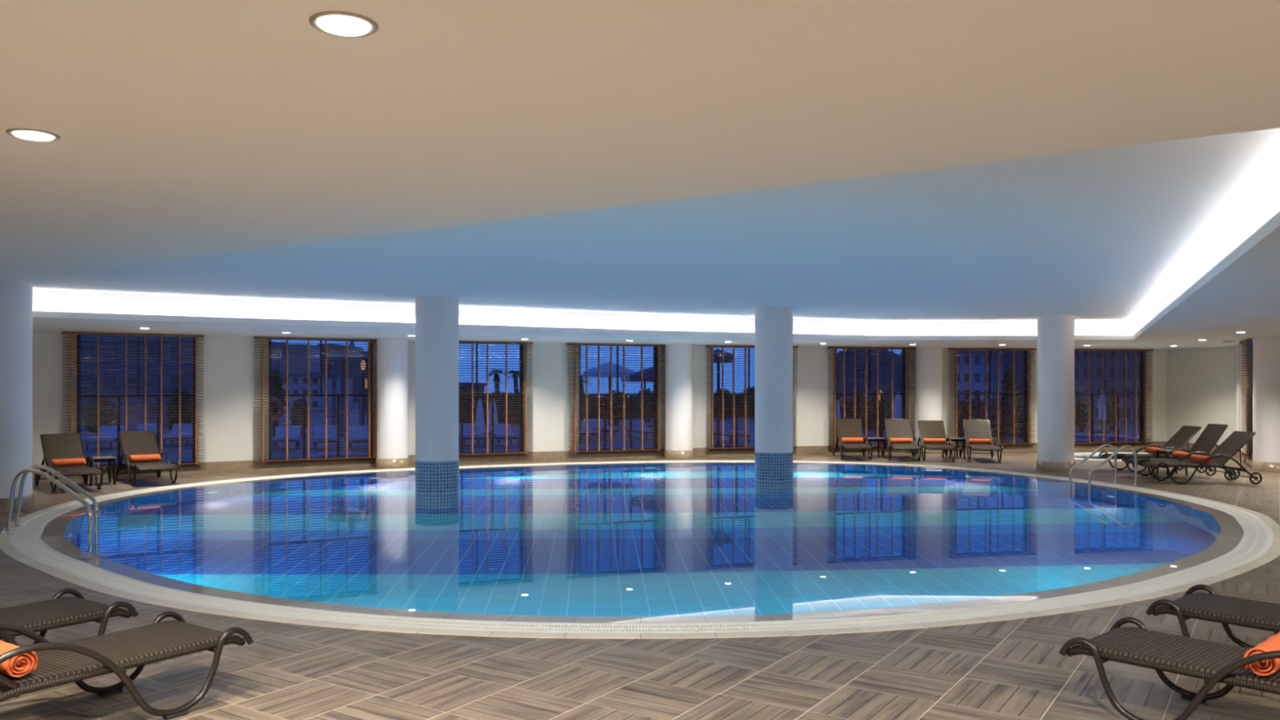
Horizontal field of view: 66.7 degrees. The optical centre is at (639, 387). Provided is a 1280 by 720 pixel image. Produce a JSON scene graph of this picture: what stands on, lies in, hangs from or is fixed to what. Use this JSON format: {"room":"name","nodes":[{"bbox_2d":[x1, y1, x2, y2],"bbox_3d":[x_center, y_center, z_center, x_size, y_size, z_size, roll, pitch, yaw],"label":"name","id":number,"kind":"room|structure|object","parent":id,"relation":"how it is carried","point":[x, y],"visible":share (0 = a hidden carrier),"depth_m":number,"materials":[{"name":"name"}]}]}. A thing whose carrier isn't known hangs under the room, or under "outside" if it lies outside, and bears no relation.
{"room":"indoor swimming pool","nodes":[
{"label":"indoor swimming pool","id":0,"kind":"room"},
{"bbox_2d":[32,330,377,471],"bbox_3d":[-8.001,0.315,18.535,6.519,2.650,0.220,0,0,-31],"label":"wall","id":1,"kind":"structure","parent":0,"point":[228,391],"depth_m":18.38,"materials":[{"name":"paint"}]},
{"bbox_2d":[76,334,199,471],"bbox_3d":[-9.175,0.258,17.776,2.047,2.475,0.210,0,0,-31],"label":"window","id":2,"kind":"structure","parent":1,"relation":"in","point":[78,393],"depth_m":17.76,"materials":[{"name":"brown wood"}]},
{"bbox_2d":[61,331,204,467],"bbox_3d":[-9.153,0.229,17.622,2.292,2.413,0.067,0,0,-31],"label":"blind","id":3,"kind":"object","parent":2,"relation":"attached to","point":[98,334],"visible":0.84,"depth_m":17.62,"materials":[{"name":"brown wood"}]},
{"bbox_2d":[32,455,377,480],"bbox_3d":[-7.939,1.515,18.429,6.519,0.210,0.025,0,0,-31],"label":"baseboard","id":4,"kind":"structure","parent":1,"relation":"attached to","point":[242,465],"depth_m":18.58,"materials":[{"name":"stone"}]},
{"bbox_2d":[266,339,375,464],"bbox_3d":[-6.368,0.258,19.437,2.118,2.475,0.210,0,0,-31],"label":"window","id":5,"kind":"structure","parent":1,"relation":"in","point":[269,340],"depth_m":19.31,"materials":[{"name":"brown wood"}]},
{"bbox_2d":[253,336,377,462],"bbox_3d":[-6.375,0.229,19.266,2.417,2.413,0.067,0,0,-31],"label":"blind","id":6,"kind":"object","parent":5,"relation":"attached to","point":[369,340],"visible":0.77,"depth_m":19.23,"materials":[{"name":"brown wood"}]},
{"bbox_2d":[408,340,665,457],"bbox_3d":[-2.166,0.315,21.402,6.490,2.650,0.220,0,0,-22],"label":"wall","id":7,"kind":"structure","parent":0,"point":[547,417],"depth_m":21.35,"materials":[{"name":"paint"}]},
{"bbox_2d":[458,343,526,457],"bbox_3d":[-3.481,0.258,20.820,2.118,2.475,0.210,0,0,-22],"label":"window","id":8,"kind":"structure","parent":7,"relation":"in","point":[521,416],"depth_m":20.99,"materials":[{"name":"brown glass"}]},
{"bbox_2d":[458,341,533,455],"bbox_3d":[-3.431,0.229,20.685,2.371,2.413,0.067,0,0,-22],"label":"blind","id":9,"kind":"object","parent":8,"relation":"attached to","point":[460,342],"visible":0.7,"depth_m":20.80,"materials":[{"name":"brown wood"}]},
{"bbox_2d":[408,448,665,465],"bbox_3d":[-2.120,1.515,21.288,6.490,0.210,0.025,0,0,-22],"label":"baseboard","id":10,"kind":"structure","parent":7,"relation":"attached to","point":[535,455],"depth_m":21.36,"materials":[{"name":"stone"}]},
{"bbox_2d":[577,345,661,454],"bbox_3d":[-0.485,0.258,22.012,2.009,2.475,0.210,0,0,-22],"label":"window","id":11,"kind":"structure","parent":7,"relation":"in","point":[655,379],"depth_m":22.11,"materials":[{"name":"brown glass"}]},
{"bbox_2d":[566,342,665,452],"bbox_3d":[-0.509,0.229,21.848,2.358,2.413,0.067,0,0,-22],"label":"blind","id":12,"kind":"object","parent":11,"relation":"attached to","point":[575,344],"visible":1,"depth_m":21.77,"materials":[{"name":"brown wood"}]},
{"bbox_2d":[0,0,1279,349],"bbox_3d":[0.550,-1.230,11.710,28.100,0.500,30.419,0,0,0],"label":"ceiling","id":13,"kind":"structure","parent":0,"point":[185,128],"depth_m":4.54,"materials":[{"name":"paint"}]},
{"bbox_2d":[5,128,60,141],"bbox_3d":[-2.351,-0.972,3.768,0.180,0.017,0.180,0,0,0],"label":"recessed light","id":14,"kind":"object","parent":13,"relation":"in","point":[22,133],"visible":1,"depth_m":3.73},
{"bbox_2d":[308,11,378,37],"bbox_3d":[-0.799,-0.972,2.623,0.180,0.017,0.180,0,0,0],"label":"recessed light","id":15,"kind":"object","parent":13,"relation":"in","point":[342,24],"visible":1,"depth_m":2.59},
{"bbox_2d":[0,449,1279,719],"bbox_3d":[0.550,1.680,10.925,28.100,0.120,28.850,0,0,0],"label":"floor","id":16,"kind":"structure","parent":0,"point":[1011,669],"depth_m":5.51,"materials":[{"name":"tile"}]},
{"bbox_2d":[0,280,34,512],"bbox_3d":[-8.420,0.120,12.850,0.696,3.000,0.696,0,0,0],"label":"column","id":17,"kind":"structure","parent":16,"relation":"on","point":[15,297],"depth_m":12.67,"materials":[{"name":"paint"}]},
{"bbox_2d":[0,588,138,646],"bbox_3d":[-3.721,1.197,5.204,0.740,0.846,1.749,0,0,35],"label":"sun lounger","id":18,"kind":"object","parent":16,"relation":"on","point":[56,612],"visible":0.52,"depth_m":5.58,"materials":[{"name":"wicker"}]},
{"bbox_2d":[34,432,106,492],"bbox_3d":[-9.159,1.197,15.634,0.740,0.846,1.749,0,0,-41],"label":"sun lounger","id":19,"kind":"object","parent":16,"relation":"on","point":[55,446],"visible":0.86,"depth_m":15.97,"materials":[{"name":"brown metal"}]},
{"bbox_2d":[50,457,86,466],"bbox_3d":[-9.260,1.220,15.752,0.482,0.124,0.134,0,0,-41],"label":"rolled towel","id":20,"kind":"object","parent":19,"relation":"on","point":[77,461],"visible":1,"depth_m":15.71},
{"bbox_2d":[84,456,116,485],"bbox_3d":[-8.980,1.393,16.180,0.400,0.457,0.400,0,0,-40],"label":"side table","id":21,"kind":"object","parent":16,"relation":"on","point":[96,459],"visible":0.84,"depth_m":16.14,"materials":[{"name":"brown wicker"}]},
{"bbox_2d":[0,610,253,719],"bbox_3d":[-2.801,1.197,4.593,0.740,0.846,1.749,0,0,35],"label":"sun lounger","id":22,"kind":"object","parent":16,"relation":"on","point":[59,664],"visible":1,"depth_m":4.77,"materials":[{"name":"wicker"}]},
{"bbox_2d":[0,640,38,677],"bbox_3d":[-2.918,1.220,4.425,0.482,0.124,0.134,0,0,35],"label":"rolled towel","id":23,"kind":"object","parent":22,"relation":"on","point":[20,665],"visible":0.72,"depth_m":4.30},
{"bbox_2d":[115,430,180,485],"bbox_3d":[-8.415,1.197,16.593,0.740,0.846,1.749,0,0,-38],"label":"sun lounger","id":24,"kind":"object","parent":16,"relation":"on","point":[132,442],"visible":0.88,"depth_m":16.92,"materials":[{"name":"wicker"}]},
{"bbox_2d":[128,453,160,462],"bbox_3d":[-8.512,1.220,16.715,0.482,0.124,0.134,0,0,-38],"label":"rolled towel","id":25,"kind":"object","parent":24,"relation":"on","point":[153,457],"visible":1,"depth_m":16.67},
{"bbox_2d":[375,337,408,468],"bbox_3d":[-5.020,0.320,19.720,0.656,2.600,0.656,0,0,0],"label":"column","id":26,"kind":"structure","parent":16,"relation":"on","point":[392,353],"depth_m":19.45,"materials":[{"name":"paint"}]},
{"bbox_2d":[0,460,1279,638],"bbox_3d":[0.053,2.468,13.869,16.228,1.704,15.196,0,0,0],"label":"swimming pool","id":27,"kind":"object","parent":16,"relation":"in","point":[654,548],"visible":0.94,"depth_m":9.76,"materials":[{"name":"liquid"}]},
{"bbox_2d":[1,464,98,546],"bbox_3d":[-6.433,1.799,10.585,2.192,1.842,0.396,0,0,33],"label":"pool ladder","id":28,"kind":"object","parent":27,"relation":"attached to","point":[24,472],"visible":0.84,"depth_m":10.54,"materials":[{"name":"silver metal"}]},
{"bbox_2d":[415,296,458,493],"bbox_3d":[-3.157,0.970,15.130,0.668,4.700,0.668,0,0,0],"label":"column","id":29,"kind":"structure","parent":27,"relation":"on","point":[437,317],"depth_m":14.85,"materials":[{"name":"white paint"}]},
{"bbox_2d":[754,306,792,481],"bbox_3d":[2.350,0.970,17.070,0.668,4.700,0.668,0,0,0],"label":"column","id":30,"kind":"structure","parent":27,"relation":"on","point":[773,453],"depth_m":16.79,"materials":[{"name":"white paint"}]},
{"bbox_2d":[664,343,693,459],"bbox_3d":[0.890,0.320,22.200,0.656,2.600,0.656,0,0,0],"label":"column","id":31,"kind":"structure","parent":16,"relation":"on","point":[678,357],"depth_m":21.93,"materials":[{"name":"paint"}]},
{"bbox_2d":[832,418,874,459],"bbox_3d":[4.869,1.183,22.188,0.740,0.875,1.749,0,0,5],"label":"sun lounger","id":32,"kind":"object","parent":16,"relation":"on","point":[846,428],"visible":0.93,"depth_m":22.68,"materials":[{"name":"brown metal"}]},
{"bbox_2d":[880,418,922,460],"bbox_3d":[5.919,1.183,21.982,0.740,0.875,1.749,0,0,8],"label":"sun lounger","id":33,"kind":"object","parent":16,"relation":"on","point":[895,428],"visible":0.96,"depth_m":22.46,"materials":[{"name":"brown metal"}]},
{"bbox_2d":[915,346,942,453],"bbox_3d":[7.090,0.320,23.850,0.656,2.600,0.656,0,0,0],"label":"column","id":34,"kind":"structure","parent":16,"relation":"on","point":[928,359],"depth_m":23.59,"materials":[{"name":"paint"}]},
{"bbox_2d":[914,420,956,461],"bbox_3d":[6.636,1.197,21.830,0.740,0.846,1.749,0,0,9],"label":"sun lounger","id":35,"kind":"object","parent":16,"relation":"on","point":[926,428],"visible":0.92,"depth_m":22.32,"materials":[{"name":"brown metal"}]},
{"bbox_2d":[959,419,1003,462],"bbox_3d":[7.589,1.183,21.624,0.740,0.875,1.749,0,0,11],"label":"sun lounger","id":36,"kind":"object","parent":16,"relation":"on","point":[973,428],"visible":0.99,"depth_m":22.10,"materials":[{"name":"brown metal"}]},
{"bbox_2d":[1036,315,1075,471],"bbox_3d":[8.080,0.120,18.890,0.696,3.000,0.696,0,0,0],"label":"column","id":37,"kind":"structure","parent":16,"relation":"on","point":[1055,333],"depth_m":18.61,"materials":[{"name":"paint"}]},
{"bbox_2d":[1069,444,1139,487],"bbox_3d":[7.663,1.836,16.059,0.928,1.768,0.590,0,0,-11],"label":"pool ladder","id":38,"kind":"object","parent":16,"relation":"on","point":[1115,452],"visible":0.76,"depth_m":15.89,"materials":[{"name":"silver metal"}]},
{"bbox_2d":[1097,425,1204,473],"bbox_3d":[9.810,1.183,18.646,1.749,0.875,0.740,0,0,-2],"label":"sun lounger","id":39,"kind":"object","parent":16,"relation":"on","point":[1183,436],"visible":0.58,"depth_m":18.59,"materials":[{"name":"brown metal"}]},
{"bbox_2d":[1058,617,1279,719],"bbox_3d":[2.944,1.197,4.488,0.740,0.846,1.749,0,0,-43],"label":"sun lounger","id":40,"kind":"object","parent":16,"relation":"on","point":[1213,662],"visible":0.92,"depth_m":4.71,"materials":[{"name":"wicker"}]},
{"bbox_2d":[1243,631,1279,675],"bbox_3d":[2.926,1.220,4.479,0.482,0.124,0.134,0,0,-43],"label":"rolled towel","id":41,"kind":"object","parent":40,"relation":"on","point":[1267,667],"visible":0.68,"depth_m":4.34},
{"bbox_2d":[1121,423,1239,479],"bbox_3d":[9.640,1.139,17.380,1.749,0.961,0.740,0,0,0],"label":"sun lounger","id":42,"kind":"object","parent":16,"relation":"on","point":[1211,435],"visible":0.59,"depth_m":17.37,"materials":[{"name":"brown metal"}]},
{"bbox_2d":[1137,431,1262,484],"bbox_3d":[9.480,1.187,16.530,1.749,0.865,0.740,0,0,0],"label":"sun lounger","id":43,"kind":"object","parent":16,"relation":"on","point":[1236,441],"visible":0.99,"depth_m":16.38,"materials":[{"name":"brown metal"}]},
{"bbox_2d":[1145,584,1279,648],"bbox_3d":[3.834,1.197,5.358,0.740,0.846,1.749,0,0,-43],"label":"sun lounger","id":44,"kind":"object","parent":16,"relation":"on","point":[1226,611],"visible":0.71,"depth_m":5.67,"materials":[{"name":"wicker"}]},
{"bbox_2d":[1251,335,1279,472],"bbox_3d":[12.220,0.320,18.750,0.716,2.600,0.716,0,0,0],"label":"column","id":45,"kind":"structure","parent":16,"relation":"on","point":[1266,348],"depth_m":18.54,"materials":[{"name":"paint"}]},
{"bbox_2d":[692,345,915,451],"bbox_3d":[4.008,0.315,23.407,6.490,2.650,0.220,0,0,-14],"label":"wall","id":46,"kind":"structure","parent":0,"point":[812,397],"depth_m":23.29,"materials":[{"name":"paint"}]},
{"bbox_2d":[709,347,755,451],"bbox_3d":[2.602,0.258,22.992,2.066,2.475,0.210,0,0,-14],"label":"window","id":47,"kind":"structure","parent":46,"relation":"in","point":[748,356],"depth_m":22.95,"materials":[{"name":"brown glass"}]},
{"bbox_2d":[706,345,798,448],"bbox_3d":[2.646,0.229,22.855,2.279,2.413,0.067,0,0,-14],"label":"blind","id":48,"kind":"object","parent":47,"relation":"attached to","point":[722,347],"visible":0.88,"depth_m":22.71,"materials":[{"name":"brown wood"}]},
{"bbox_2d":[834,348,905,448],"bbox_3d":[5.645,0.258,23.766,2.008,2.475,0.210,0,0,-14],"label":"window","id":49,"kind":"structure","parent":46,"relation":"in","point":[869,353],"depth_m":23.89,"materials":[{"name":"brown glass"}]},
{"bbox_2d":[827,346,915,447],"bbox_3d":[5.639,0.229,23.617,2.327,2.413,0.067,0,0,-14],"label":"blind","id":50,"kind":"object","parent":49,"relation":"attached to","point":[877,348],"visible":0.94,"depth_m":23.60,"materials":[{"name":"brown wood"}]},
{"bbox_2d":[692,441,1165,457],"bbox_3d":[7.323,1.515,23.913,13.166,0.210,0.433,0,0,-14],"label":"baseboard","id":51,"kind":"structure","parent":46,"relation":"attached to","point":[803,450],"depth_m":23.52,"materials":[{"name":"stone"}]},
{"bbox_2d":[942,347,1167,445],"bbox_3d":[10.444,0.315,24.833,6.688,2.650,0.220,0,0,-11],"label":"wall","id":52,"kind":"structure","parent":0,"point":[1159,378],"depth_m":25.25,"materials":[{"name":"paint"}]},
{"bbox_2d":[957,350,1031,447],"bbox_3d":[8.850,0.258,24.474,2.100,2.475,0.210,0,0,-11],"label":"window","id":53,"kind":"structure","parent":52,"relation":"in","point":[1024,352],"depth_m":24.59,"materials":[{"name":"brown wood"}]},
{"bbox_2d":[947,347,1035,444],"bbox_3d":[8.817,0.229,24.321,2.363,2.413,0.067,0,0,-11],"label":"blind","id":54,"kind":"object","parent":53,"relation":"attached to","point":[956,349],"visible":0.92,"depth_m":24.32,"materials":[{"name":"brown wood"}]},
{"bbox_2d":[1074,351,1148,445],"bbox_3d":[12.026,0.258,25.078,2.315,2.475,0.210,0,0,-11],"label":"window","id":55,"kind":"structure","parent":52,"relation":"in","point":[1140,353],"depth_m":25.19,"materials":[{"name":"brown wood"}]},
{"bbox_2d":[1074,348,1153,443],"bbox_3d":[12.024,0.229,24.932,2.552,2.413,0.067,0,0,-11],"label":"blind","id":56,"kind":"object","parent":55,"relation":"attached to","point":[1144,351],"visible":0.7,"depth_m":24.95,"materials":[{"name":"brown wood"}]},
{"bbox_2d":[1074,452,1166,461],"bbox_3d":[11.450,1.785,22.450,3.900,0.370,2.840,0,0,0],"label":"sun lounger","id":57,"kind":"object","parent":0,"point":[1079,455],"visible":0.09,"depth_m":23.06,"materials":[{"name":"plastic"}]},
{"bbox_2d":[1167,346,1234,444],"bbox_3d":[14.107,0.315,24.351,0.220,2.650,2.110,0,0,-14],"label":"wall","id":58,"kind":"structure","parent":0,"point":[1201,380],"depth_m":24.30,"materials":[{"name":"paint"}]},
{"bbox_2d":[1234,343,1244,452],"bbox_3d":[13.703,0.315,22.000,0.220,2.650,2.813,0,0,27],"label":"wall","id":59,"kind":"structure","parent":0,"point":[1237,347],"depth_m":22.26,"materials":[{"name":"paint"}]},
{"bbox_2d":[1245,339,1253,466],"bbox_3d":[12.704,0.315,20.027,0.220,2.650,1.614,0,0,26],"label":"wall","id":60,"kind":"structure","parent":0,"point":[1248,393],"depth_m":20.58,"materials":[{"name":"paint"}]},
{"bbox_2d":[1244,340,1253,461],"bbox_3d":[12.639,0.258,20.019,0.210,2.475,1.344,0,0,26],"label":"window","id":61,"kind":"structure","parent":60,"relation":"in","point":[1250,460],"depth_m":20.51,"materials":[{"name":"brown wood"}]},
{"bbox_2d":[1239,337,1251,458],"bbox_3d":[12.525,0.229,20.114,0.067,2.413,1.514,0,0,26],"label":"blind","id":62,"kind":"object","parent":61,"relation":"attached to","point":[1244,341],"visible":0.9,"depth_m":20.28,"materials":[{"name":"brown wood"}]},
{"label":"outside","id":63,"kind":"structure","parent":0,"visible":0},
{"bbox_2d":[80,401,1139,465],"bbox_3d":[5.000,1.785,78.500,130.000,0.270,123.000,0,0,0],"label":"terrace","id":64,"kind":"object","parent":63,"point":[480,447],"depth_m":29.68,"materials":[{"name":"blue"}]},
{"bbox_2d":[83,397,116,435],"bbox_3d":[-16.662,0.972,29.964,0.902,1.369,0.965,0,0,0],"label":"leafy tree","id":65,"kind":"object","parent":64,"relation":"on","point":[89,408],"visible":0.64,"depth_m":29.80,"materials":[{"name":"green plant"}]},
{"bbox_2d":[84,425,125,450],"bbox_3d":[-14.361,1.360,26.157,0.650,0.579,1.841,0,0,-17],"label":"sun lounger","id":66,"kind":"object","parent":64,"relation":"on","point":[104,428],"visible":0.48,"depth_m":25.92,"materials":[{"name":"grey fabric"}]},
{"bbox_2d":[162,423,192,447],"bbox_3d":[-13.040,1.360,27.596,0.650,0.579,1.841,0,0,-17],"label":"sun lounger","id":67,"kind":"object","parent":64,"relation":"on","point":[188,427],"visible":0.56,"depth_m":27.76,"materials":[{"name":"grey fabric"}]},
{"bbox_2d":[165,388,192,440],"bbox_3d":[-14.194,0.841,29.997,0.854,1.630,0.818,0,0,33],"label":"leafy tree","id":68,"kind":"object","parent":64,"relation":"on","point":[172,402],"visible":0.67,"depth_m":29.81,"materials":[{"name":"green plant"}]},
{"bbox_2d":[80,335,284,425],"bbox_3d":[-22.435,-0.320,46.000,8.174,3.940,8.500,0,0,0],"label":"hotel wing","id":69,"kind":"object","parent":64,"relation":"on","point":[185,359],"visible":0.21,"depth_m":42.00},
{"bbox_2d":[271,392,284,436],"bbox_3d":[-10.578,0.901,27.997,0.700,1.498,0.246,0,0,0],"label":"stand","id":70,"kind":"object","parent":64,"relation":"on","point":[280,409],"visible":0.41,"depth_m":27.90,"materials":[{"name":"black metal"}]},
{"bbox_2d":[271,369,284,427],"bbox_3d":[-14.982,0.463,40.000,0.695,2.381,0.711,0,0,0],"label":"leafy tree","id":71,"kind":"object","parent":64,"relation":"on","point":[273,374],"visible":0.44,"depth_m":39.88,"materials":[{"name":"green plant"}]},
{"bbox_2d":[271,426,301,450],"bbox_3d":[-9.502,1.360,26.157,0.650,0.579,1.841,0,0,-17],"label":"sun lounger","id":72,"kind":"object","parent":64,"relation":"on","point":[283,428],"visible":0.73,"depth_m":26.51,"materials":[{"name":"grey fabric"}]},
{"bbox_2d":[278,342,310,378],"bbox_3d":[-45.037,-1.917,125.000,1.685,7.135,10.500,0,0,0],"label":"tower block","id":73,"kind":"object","parent":64,"relation":"on","point":[300,353],"visible":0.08,"depth_m":124.97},
{"bbox_2d":[289,399,307,433],"bbox_3d":[-11.894,1.019,34.015,0.664,1.277,0.723,0,0,0],"label":"leafy tree","id":74,"kind":"object","parent":64,"relation":"on","point":[300,401],"visible":0.67,"depth_m":33.83,"materials":[{"name":"green plant"}]},
{"bbox_2d":[279,372,356,409],"bbox_3d":[-24.428,0.297,74.000,3.265,2.707,8.500,0,0,0],"label":"house","id":75,"kind":"structure","parent":64,"relation":"on","point":[349,380],"depth_m":70.00,"materials":[{"name":"blue"}]},
{"bbox_2d":[312,425,337,450],"bbox_3d":[-8.436,1.360,26.157,0.650,0.579,1.841,0,0,-17],"label":"sun lounger","id":76,"kind":"object","parent":64,"relation":"on","point":[331,428],"visible":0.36,"depth_m":26.52,"materials":[{"name":"grey fabric"}]},
{"bbox_2d":[302,452,368,457],"bbox_3d":[-6.917,1.630,22.900,1.719,0.060,1.800,0,0,0],"label":"pool","id":77,"kind":"object","parent":64,"relation":"on","point":[331,454],"visible":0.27,"depth_m":23.47,"materials":[{"name":"liquid"}]},
{"bbox_2d":[316,343,363,402],"bbox_3d":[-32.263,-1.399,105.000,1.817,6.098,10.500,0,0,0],"label":"tower block","id":78,"kind":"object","parent":64,"relation":"on","point":[349,366],"visible":0.31,"depth_m":102.95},
{"bbox_2d":[327,341,368,436],"bbox_3d":[-9.482,0.021,32.000,1.250,3.258,1.250,0,0,0],"label":"pavilion","id":79,"kind":"object","parent":64,"relation":"on","point":[337,356],"visible":0.59,"depth_m":31.50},
{"bbox_2d":[348,425,368,450],"bbox_3d":[-7.498,1.360,26.157,0.650,0.579,1.841,0,0,-17],"label":"terrace sunbed","id":80,"kind":"object","parent":64,"relation":"on","point":[353,436],"visible":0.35,"depth_m":26.36,"materials":[{"name":"grey fabric"}]},
{"bbox_2d":[458,423,486,447],"bbox_3d":[-4.805,1.360,27.596,0.650,0.579,1.841,0,0,-17],"label":"armchair","id":81,"kind":"object","parent":64,"relation":"on","point":[467,428],"visible":0.54,"depth_m":27.95,"materials":[{"name":"grey fabric"}]},
{"bbox_2d":[458,382,486,394],"bbox_3d":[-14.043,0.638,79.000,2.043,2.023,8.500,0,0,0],"label":"house","id":82,"kind":"structure","parent":64,"relation":"on","point":[459,382],"depth_m":75.43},
{"bbox_2d":[458,391,519,423],"bbox_3d":[-6.735,0.914,43.997,4.061,1.469,1.059,0,0,0],"label":"clipped hedge","id":83,"kind":"object","parent":64,"relation":"on","point":[467,418],"visible":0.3,"depth_m":43.65,"materials":[{"name":"green plant"}]},
{"bbox_2d":[488,423,519,446],"bbox_3d":[-3.860,1.360,27.596,0.650,0.579,1.841,0,0,-17],"label":"armchair","id":84,"kind":"object","parent":64,"relation":"on","point":[512,435],"visible":0.7,"depth_m":27.76,"materials":[{"name":"plastic"}]},
{"bbox_2d":[582,362,635,431],"bbox_3d":[-1.126,0.351,36.000,1.807,2.598,1.807,0,0,-22],"label":"parasol","id":85,"kind":"object","parent":64,"relation":"on","point":[589,374],"visible":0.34,"depth_m":35.40,"materials":[{"name":"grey fabric"}]},
{"bbox_2d":[600,389,629,425],"bbox_3d":[-1.034,0.879,41.998,1.375,1.554,1.309,0,0,0],"label":"leafy tree","id":86,"kind":"object","parent":64,"relation":"on","point":[619,411],"visible":0.52,"depth_m":41.78,"materials":[{"name":"green plant"}]},
{"bbox_2d":[584,395,653,417],"bbox_3d":[-1.136,1.013,51.998,5.442,1.325,1.101,0,0,0],"label":"clipped hedge","id":87,"kind":"object","parent":64,"relation":"on","point":[590,398],"visible":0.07,"depth_m":51.65,"materials":[{"name":"green plant"}]},
{"bbox_2d":[624,419,653,438],"bbox_3d":[0.072,1.360,31.013,0.650,0.579,1.841,0,0,-17],"label":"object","id":88,"kind":"object","parent":64,"relation":"on","point":[635,423],"visible":0.4,"depth_m":31.49,"materials":[{"name":"grey fabric"}]},
{"bbox_2d":[629,366,653,382],"bbox_3d":[0.790,0.430,30.000,2.053,2.440,2.053,0,0,-22],"label":"parasol","id":89,"kind":"object","parent":64,"relation":"on","point":[631,379],"visible":0.07,"depth_m":29.41,"materials":[{"name":"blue fabric"}]},
{"bbox_2d":[634,388,653,422],"bbox_3d":[0.393,0.839,45.976,1.322,1.634,1.339,0,0,-22],"label":"leafy tree","id":90,"kind":"object","parent":64,"relation":"on","point":[650,405],"visible":0.44,"depth_m":45.74,"materials":[{"name":"green plant"}]},
{"bbox_2d":[713,348,733,446],"bbox_3d":[2.097,0.311,26.000,0.791,2.677,0.791,0,0,22],"label":"parasol","id":91,"kind":"object","parent":64,"relation":"on","point":[714,353],"visible":0.48,"depth_m":25.96,"materials":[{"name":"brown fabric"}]},
{"bbox_2d":[713,388,733,419],"bbox_3d":[4.234,0.855,50.018,1.217,1.601,1.258,0,0,0],"label":"leafy tree","id":92,"kind":"object","parent":64,"relation":"on","point":[726,409],"visible":0.48,"depth_m":49.77,"materials":[{"name":"green plant"}]},
{"bbox_2d":[713,422,751,444],"bbox_3d":[2.660,1.360,29.204,0.650,0.579,1.841,0,0,-17],"label":"sun lounger","id":93,"kind":"object","parent":64,"relation":"on","point":[727,427],"visible":0.57,"depth_m":28.79,"materials":[{"name":"plastic"}]},
{"bbox_2d":[739,386,755,418],"bbox_3d":[5.787,0.795,49.985,1.322,1.720,1.298,0,0,0],"label":"leafy tree","id":94,"kind":"object","parent":64,"relation":"on","point":[752,390],"visible":0.5,"depth_m":49.82,"materials":[{"name":"green plant"}]},
{"bbox_2d":[850,395,867,430],"bbox_3d":[7.471,0.928,33.013,0.600,1.457,0.552,0,0,0],"label":"leafy tree","id":95,"kind":"object","parent":64,"relation":"on","point":[861,414],"visible":0.34,"depth_m":32.87,"materials":[{"name":"green plant"}]},
{"bbox_2d":[838,396,894,428],"bbox_3d":[8.991,1.015,38.000,3.749,1.334,1.108,0,0,0],"label":"clipped hedge","id":96,"kind":"object","parent":64,"relation":"on","point":[869,408],"visible":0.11,"depth_m":37.65,"materials":[{"name":"green plant"}]},
{"bbox_2d":[836,349,902,400],"bbox_3d":[26.889,-1.856,109.000,24.082,7.152,58.000,0,0,0],"label":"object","id":97,"kind":"structure","parent":64,"relation":"on","point":[842,350],"depth_m":94.88,"materials":[{"name":"blue"}]},
{"bbox_2d":[893,391,902,418],"bbox_3d":[7.710,0.885,29.000,0.600,1.531,0.600,0,0,0],"label":"parasol","id":98,"kind":"object","parent":64,"relation":"on","point":[896,396],"visible":0.34,"depth_m":28.90,"materials":[{"name":"white fabric"}]},
{"bbox_2d":[900,350,998,402],"bbox_3d":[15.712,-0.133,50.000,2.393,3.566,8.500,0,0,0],"label":"building","id":99,"kind":"structure","parent":64,"relation":"on","point":[958,353],"depth_m":46.00,"materials":[{"name":"blue"}]},
{"bbox_2d":[961,399,981,421],"bbox_3d":[10.236,1.000,30.001,0.608,1.315,0.605,0,0,0],"label":"leafy tree","id":100,"kind":"object","parent":64,"relation":"on","point":[966,404],"visible":0.31,"depth_m":29.86,"materials":[{"name":"green plant"}]},
{"bbox_2d":[957,398,1022,437],"bbox_3d":[11.523,1.018,32.004,3.185,1.341,1.062,0,0,0],"label":"clipped hedge","id":101,"kind":"object","parent":64,"relation":"on","point":[962,434],"visible":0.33,"depth_m":31.65,"materials":[{"name":"green plant"}]},
{"bbox_2d":[991,352,1002,401],"bbox_3d":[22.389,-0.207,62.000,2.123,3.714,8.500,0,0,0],"label":"building","id":102,"kind":"structure","parent":64,"relation":"on","point":[993,360],"depth_m":58.86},
{"bbox_2d":[1000,364,1017,403],"bbox_3d":[13.689,0.406,36.008,0.639,2.496,0.675,0,0,0],"label":"leafy tree","id":103,"kind":"object","parent":64,"relation":"on","point":[1005,375],"visible":0.32,"depth_m":35.88,"materials":[{"name":"green plant"}]},
{"bbox_2d":[999,350,1139,423],"bbox_3d":[21.131,-0.278,48.000,4.013,3.856,8.500,0,0,0],"label":"hotel wing","id":104,"kind":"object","parent":64,"relation":"on","point":[1021,353],"visible":0.21,"depth_m":44.00},
{"bbox_2d":[1075,396,1090,431],"bbox_3d":[16.367,1.006,35.993,0.658,1.302,0.670,0,0,0],"label":"leafy tree","id":105,"kind":"object","parent":64,"relation":"on","point":[1082,397],"visible":0.74,"depth_m":35.87,"materials":[{"name":"green plant"}]},
{"bbox_2d":[1075,434,1139,441],"bbox_3d":[14.748,1.630,30.500,2.534,0.060,5.400,0,0,0],"label":"pool","id":106,"kind":"object","parent":64,"relation":"on","point":[1086,435],"visible":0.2,"depth_m":31.11,"materials":[{"name":"liquid"}]},
{"bbox_2d":[1105,394,1121,431],"bbox_3d":[17.489,0.931,36.014,0.670,1.451,0.678,0,0,0],"label":"leafy tree","id":107,"kind":"object","parent":64,"relation":"on","point":[1108,397],"visible":0.49,"depth_m":35.88,"materials":[{"name":"green plant"}]},
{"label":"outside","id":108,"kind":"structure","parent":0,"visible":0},
{"bbox_2d":[292,343,319,372],"bbox_3d":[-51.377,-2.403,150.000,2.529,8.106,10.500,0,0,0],"label":"tower block","id":109,"kind":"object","parent":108,"point":[311,361],"visible":0.02,"depth_m":150.12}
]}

